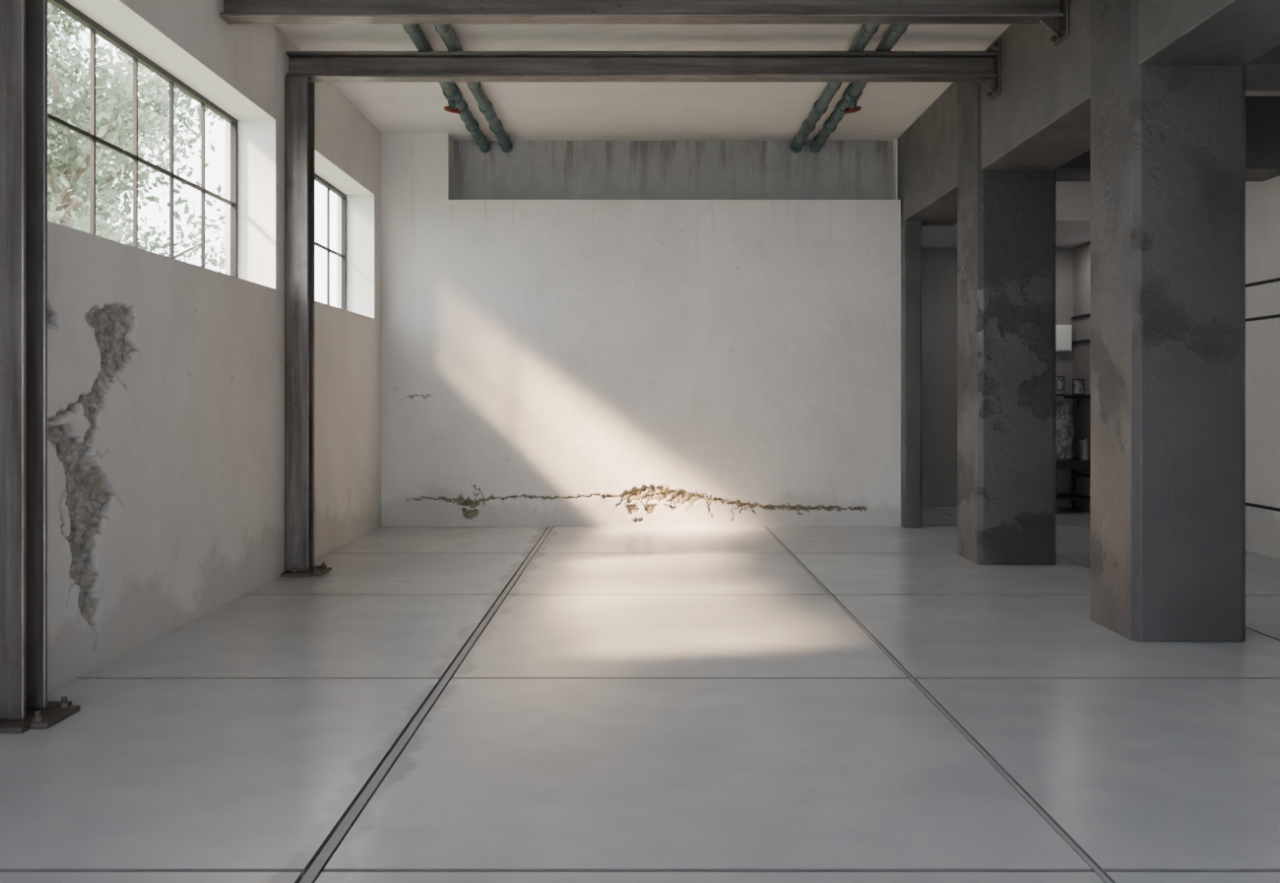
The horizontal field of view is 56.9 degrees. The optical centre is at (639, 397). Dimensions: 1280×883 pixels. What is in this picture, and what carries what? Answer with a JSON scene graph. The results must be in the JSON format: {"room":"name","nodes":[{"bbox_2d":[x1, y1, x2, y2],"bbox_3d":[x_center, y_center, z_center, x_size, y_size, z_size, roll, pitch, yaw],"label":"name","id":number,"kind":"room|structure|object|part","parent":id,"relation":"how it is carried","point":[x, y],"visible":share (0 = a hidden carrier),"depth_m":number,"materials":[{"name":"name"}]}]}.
{"room":"empty industrial warehouse","nodes":[
{"label":"empty industrial warehouse","id":0,"kind":"room"},
{"bbox_2d":[47,0,381,693],"bbox_3d":[-3.437,-0.950,5.650,0.447,5.100,19.300,0,0,0],"label":"wall","id":1,"kind":"structure","parent":0,"point":[165,375],"depth_m":8.65,"materials":[{"name":"paint"}]},
{"bbox_2d":[47,0,238,277],"bbox_3d":[-3.572,-1.705,8.410,0.055,1.490,4.020,0,0,0],"label":"window","id":2,"kind":"structure","parent":1,"relation":"in","point":[65,7],"depth_m":8.81,"materials":[{"name":"black metal"}]},
{"bbox_2d":[315,173,346,310],"bbox_3d":[-3.572,-1.705,12.640,0.055,1.490,3.280,0,0,0],"label":"window","id":3,"kind":"structure","parent":1,"relation":"in","point":[318,179],"depth_m":14.02,"materials":[{"name":"black metal"}]},
{"bbox_2d":[0,507,1279,882],"bbox_3d":[1.555,1.660,6.625,10.630,0.120,21.650,0,0,0],"label":"floor","id":4,"kind":"structure","parent":0,"point":[435,704],"depth_m":5.79,"materials":[{"name":"grey concrete"}]},
{"bbox_2d":[0,0,79,733],"bbox_3d":[-3.035,-0.653,5.870,0.350,4.507,0.500,0,0,0],"label":"steel column","id":5,"kind":"structure","parent":4,"relation":"on","point":[25,706],"depth_m":5.75,"materials":[{"name":"grey metal"}]},
{"bbox_3d":[-3.035,1.585,5.870,0.350,0.030,0.500,0,0,0],"label":"plate","id":6,"kind":"part","parent":5,"relation":"part of","materials":[{"name":"black metal"}]},
{"bbox_2d":[280,75,331,576],"bbox_3d":[-3.035,-0.653,10.790,0.350,4.507,0.500,0,0,0],"label":"steel column","id":7,"kind":"structure","parent":4,"relation":"on","point":[299,95],"depth_m":10.67,"materials":[{"name":"grey metal"}]},
{"bbox_3d":[-3.035,1.585,10.790,0.350,0.030,0.500,0,0,0],"label":"plate","id":8,"kind":"part","parent":7,"relation":"part of","materials":[{"name":"black metal"}]},
{"bbox_2d":[285,38,1001,100],"bbox_3d":[0.025,-2.997,10.790,6.461,0.500,0.280,0,0,0],"label":"steel beam","id":9,"kind":"structure","parent":7,"relation":"on","point":[984,67],"depth_m":10.78,"materials":[{"name":"grey metal"}]},
{"bbox_3d":[3.246,-2.997,10.790,0.020,0.500,0.280,0,0,0],"label":"plate","id":10,"kind":"part","parent":9,"relation":"part of","materials":[{"name":"metal"}]},
{"bbox_2d":[900,220,921,527],"bbox_3d":[3.349,-0.287,14.725,0.223,3.775,0.450,0,0,0],"label":"concrete column","id":11,"kind":"structure","parent":4,"relation":"on","point":[911,230],"depth_m":14.50,"materials":[{"name":"grey concrete"}]},
{"bbox_2d":[897,81,957,225],"bbox_3d":[3.607,-2.731,13.525,0.700,1.111,2.850,0,0,0],"label":"concrete beam","id":12,"kind":"structure","parent":11,"relation":"on","point":[928,149],"depth_m":13.42,"materials":[{"name":"grey concrete"}]},
{"bbox_2d":[957,81,1055,565],"bbox_3d":[3.614,-0.843,11.695,0.753,4.886,0.810,0,0,0],"label":"concrete column","id":13,"kind":"structure","parent":4,"relation":"on","point":[1006,219],"depth_m":11.29,"materials":[{"name":"grey concrete"}]},
{"bbox_2d":[1055,96,1279,181],"bbox_3d":[5.165,-2.550,11.690,2.350,0.700,0.680,0,0,0],"label":"cross beam","id":14,"kind":"structure","parent":13,"relation":"attached to","point":[1262,113],"depth_m":11.35,"materials":[{"name":"paint"}]},
{"bbox_2d":[1055,456,1089,513],"bbox_3d":[5.980,1.230,16.650,0.640,0.740,0.840,0,0,0],"label":"work table","id":15,"kind":"object","parent":4,"relation":"on","point":[1074,463],"visible":0.38,"depth_m":16.28,"materials":[{"name":"brown wood"}]},
{"bbox_3d":[5.710,1.290,16.280,0.050,0.620,0.050,0,0,0],"label":"leg","id":16,"kind":"part","parent":15,"relation":"part of","materials":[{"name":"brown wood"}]},
{"bbox_2d":[1055,401,1074,458],"bbox_3d":[5.985,0.461,16.766,0.386,0.798,0.276,0,0,0],"label":"sack","id":17,"kind":"object","parent":15,"relation":"on","point":[1064,429],"visible":0.66,"depth_m":16.70,"materials":[{"name":"grey fabric"}]},
{"bbox_2d":[1056,493,1089,499],"bbox_3d":[5.980,1.390,16.650,0.540,0.020,0.740,0,0,0],"label":"shelf","id":18,"kind":"object","parent":15,"relation":"attached to","point":[1058,495],"depth_m":16.48,"materials":[{"name":"brown wood"}]},
{"bbox_3d":[6.250,1.290,17.020,0.050,0.620,0.050,0,0,0],"label":"leg","id":19,"kind":"part","parent":15,"relation":"part of","materials":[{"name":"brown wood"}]},
{"bbox_2d":[1078,438,1089,459],"bbox_3d":[6.200,0.710,16.450,0.186,0.300,0.186,0,0,0],"label":"metal canister","id":20,"kind":"object","parent":15,"relation":"on","point":[1083,445],"visible":0.82,"depth_m":16.38,"materials":[{"name":"grey metal"}]},
{"bbox_2d":[1089,0,1245,641],"bbox_3d":[3.614,-0.843,8.140,0.753,4.886,0.800,0,0,0],"label":"concrete column","id":21,"kind":"structure","parent":4,"relation":"on","point":[1168,142],"depth_m":7.74,"materials":[{"name":"grey concrete"}]},
{"bbox_2d":[981,0,1089,170],"bbox_3d":[3.607,-2.731,9.915,0.700,1.111,2.750,0,0,0],"label":"concrete beam","id":22,"kind":"structure","parent":21,"relation":"attached to","point":[1039,119],"depth_m":9.90,"materials":[{"name":"grey concrete"}]},
{"bbox_2d":[219,0,1069,46],"bbox_3d":[0.025,-2.997,9.100,6.461,0.500,0.280,0,0,0],"label":"steel beam","id":23,"kind":"structure","parent":22,"relation":"attached to","point":[1053,14],"depth_m":9.09,"materials":[{"name":"grey metal"}]},
{"bbox_3d":[3.246,-2.997,9.100,0.020,0.500,0.280,0,0,0],"label":"plate","id":24,"kind":"part","parent":23,"relation":"part of","materials":[{"name":"metal"}]},
{"bbox_2d":[1245,45,1279,90],"bbox_3d":[5.165,-2.550,8.140,2.350,0.700,0.680,0,0,0],"label":"cross beam","id":25,"kind":"structure","parent":21,"relation":"attached to","point":[1262,73],"depth_m":7.99,"materials":[{"name":"paint"}]},
{"bbox_2d":[381,132,900,526],"bbox_3d":[-0.105,-0.900,15.980,7.110,5.000,2.640,0,0,0],"label":"wall","id":26,"kind":"structure","parent":0,"point":[574,333],"depth_m":14.66,"materials":[{"name":"paint"}]},
{"bbox_2d":[274,23,1279,247],"bbox_3d":[1.520,-2.850,6.800,10.360,1.300,21.600,0,0,0],"label":"ceiling","id":27,"kind":"structure","parent":0,"point":[526,110],"depth_m":12.82,"materials":[{"name":"paint"}]},
{"bbox_2d":[401,23,491,153],"bbox_3d":[-1.976,-3.138,10.050,0.181,0.310,10.100,0,0,0],"label":"ceiling pipe","id":28,"kind":"object","parent":27,"relation":"hanging from","point":[452,93],"visible":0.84,"depth_m":12.42,"materials":[{"name":"metal"}]},
{"bbox_2d":[434,23,512,153],"bbox_3d":[-1.700,-3.205,10.050,0.160,0.161,10.100,0,0,0],"label":"ceiling pipe","id":29,"kind":"object","parent":27,"relation":"hanging from","point":[445,31],"visible":0.75,"depth_m":12.60,"materials":[{"name":"metal"}]},
{"bbox_2d":[789,23,880,153],"bbox_3d":[1.990,-3.205,10.050,0.160,0.161,10.100,0,0,0],"label":"ceiling pipe","id":30,"kind":"object","parent":27,"relation":"hanging from","point":[820,106],"visible":0.68,"depth_m":12.60,"materials":[{"name":"metal"}]},
{"bbox_2d":[809,23,909,153],"bbox_3d":[2.240,-3.138,10.050,0.181,0.310,10.100,0,0,0],"label":"ceiling pipe","id":31,"kind":"object","parent":27,"relation":"hanging from","point":[853,93],"visible":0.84,"depth_m":12.42,"materials":[{"name":"metal"}]},
{"bbox_2d":[921,247,1073,507],"bbox_3d":[4.895,-0.300,17.450,2.890,3.800,0.300,0,0,0],"label":"wall","id":32,"kind":"structure","parent":0,"point":[938,264],"depth_m":17.30,"materials":[{"name":"beige paint"}]},
{"bbox_2d":[1055,324,1072,351],"bbox_3d":[6.175,-0.870,17.242,0.230,0.380,0.115,0,0,0],"label":"box","id":33,"kind":"object","parent":32,"relation":"attached to","point":[1063,333],"visible":0.88,"depth_m":17.18,"materials":[{"name":"white metal"}]},
{"bbox_2d":[1073,175,1279,559],"bbox_3d":[6.520,-0.650,6.800,0.360,4.500,21.600,0,0,0],"label":"wall","id":34,"kind":"structure","parent":0,"point":[1262,198],"depth_m":12.14,"materials":[{"name":"paint"}]},
{"bbox_2d":[1055,394,1089,407],"bbox_3d":[6.100,0.048,16.750,0.480,0.185,1.000,0,0,0],"label":"wall shelf","id":35,"kind":"object","parent":34,"relation":"attached to","point":[1078,397],"visible":0.52,"depth_m":16.44,"materials":[{"name":"brown wood"}]},
{"bbox_2d":[1055,376,1064,394],"bbox_3d":[5.990,-0.175,16.910,0.170,0.260,0.020,0,0,0],"label":"picture frame","id":36,"kind":"object","parent":35,"relation":"on","point":[1059,380],"visible":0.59,"depth_m":16.91,"materials":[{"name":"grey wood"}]},
{"bbox_2d":[1072,379,1084,394],"bbox_3d":[6.200,-0.155,16.710,0.160,0.220,0.020,0,0,0],"label":"picture frame","id":37,"kind":"object","parent":35,"relation":"on","point":[1077,384],"visible":1,"depth_m":16.71,"materials":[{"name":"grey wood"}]},
{"bbox_2d":[1074,380,1083,393],"bbox_3d":[6.200,-0.155,16.711,0.132,0.192,0.006,0,0,0],"label":"print","id":38,"kind":"object","parent":37,"relation":"attached to","point":[1078,384],"depth_m":16.71},
{"bbox_2d":[1071,277,1279,319],"bbox_3d":[6.325,-1.170,9.650,0.030,0.030,15.300,0,0,0],"label":"trim","id":39,"kind":"structure","parent":34,"relation":"attached to","point":[1277,279],"depth_m":12.11,"materials":[{"name":"black metal"}]},
{"bbox_2d":[1072,314,1279,343],"bbox_3d":[6.325,-0.810,9.650,0.030,0.030,15.300,0,0,0],"label":"trim","id":40,"kind":"structure","parent":34,"relation":"attached to","point":[1277,315],"depth_m":12.09,"materials":[{"name":"black metal"}]},
{"bbox_2d":[1076,473,1279,511],"bbox_3d":[6.325,1.110,9.650,0.030,0.030,15.300,0,0,0],"label":"trim","id":41,"kind":"structure","parent":34,"relation":"attached to","point":[1079,475],"depth_m":12.07,"materials":[{"name":"black metal"}]},
{"label":"outside","id":42,"kind":"structure","parent":0,"visible":0},
{"bbox_3d":[-31.900,1.800,20.000,56.200,0.200,100.000,0,0,0],"label":"lawn","id":43,"kind":"structure","parent":42,"visible":0},
{"bbox_2d":[47,33,123,237],"bbox_3d":[-18.261,-4.516,34.703,5.590,12.432,6.287,0,0,-37],"label":"tree","id":44,"kind":"object","parent":43,"relation":"on","point":[70,77],"visible":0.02,"depth_m":33.88,"materials":[{"name":"green plant"}]},
{"bbox_2d":[47,1,158,234],"bbox_3d":[-13.433,-3.711,25.136,6.135,10.821,5.266,0,0,42],"label":"tree","id":45,"kind":"object","parent":43,"relation":"on","point":[68,28],"visible":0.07,"depth_m":24.67,"materials":[{"name":"green plant"}]},
{"bbox_2d":[47,34,225,272],"bbox_3d":[-8.700,-2.065,18.432,5.841,7.530,5.800,0,0,23],"label":"tree","id":46,"kind":"object","parent":43,"relation":"on","point":[112,107],"visible":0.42,"depth_m":17.59,"materials":[{"name":"green plant"}]},
{"bbox_3d":[3.614,-0.843,4.600,0.753,4.886,0.800,0,0,0],"label":"concrete column","id":47,"kind":"structure","parent":0,"visible":0},
{"bbox_2d":[1138,0,1279,64],"bbox_3d":[3.607,-2.731,6.370,0.700,1.111,2.740,0,0,0],"label":"concrete beam","id":48,"kind":"structure","parent":47,"relation":"attached to","point":[1170,32],"depth_m":7.22,"materials":[{"name":"grey concrete"}]}
]}

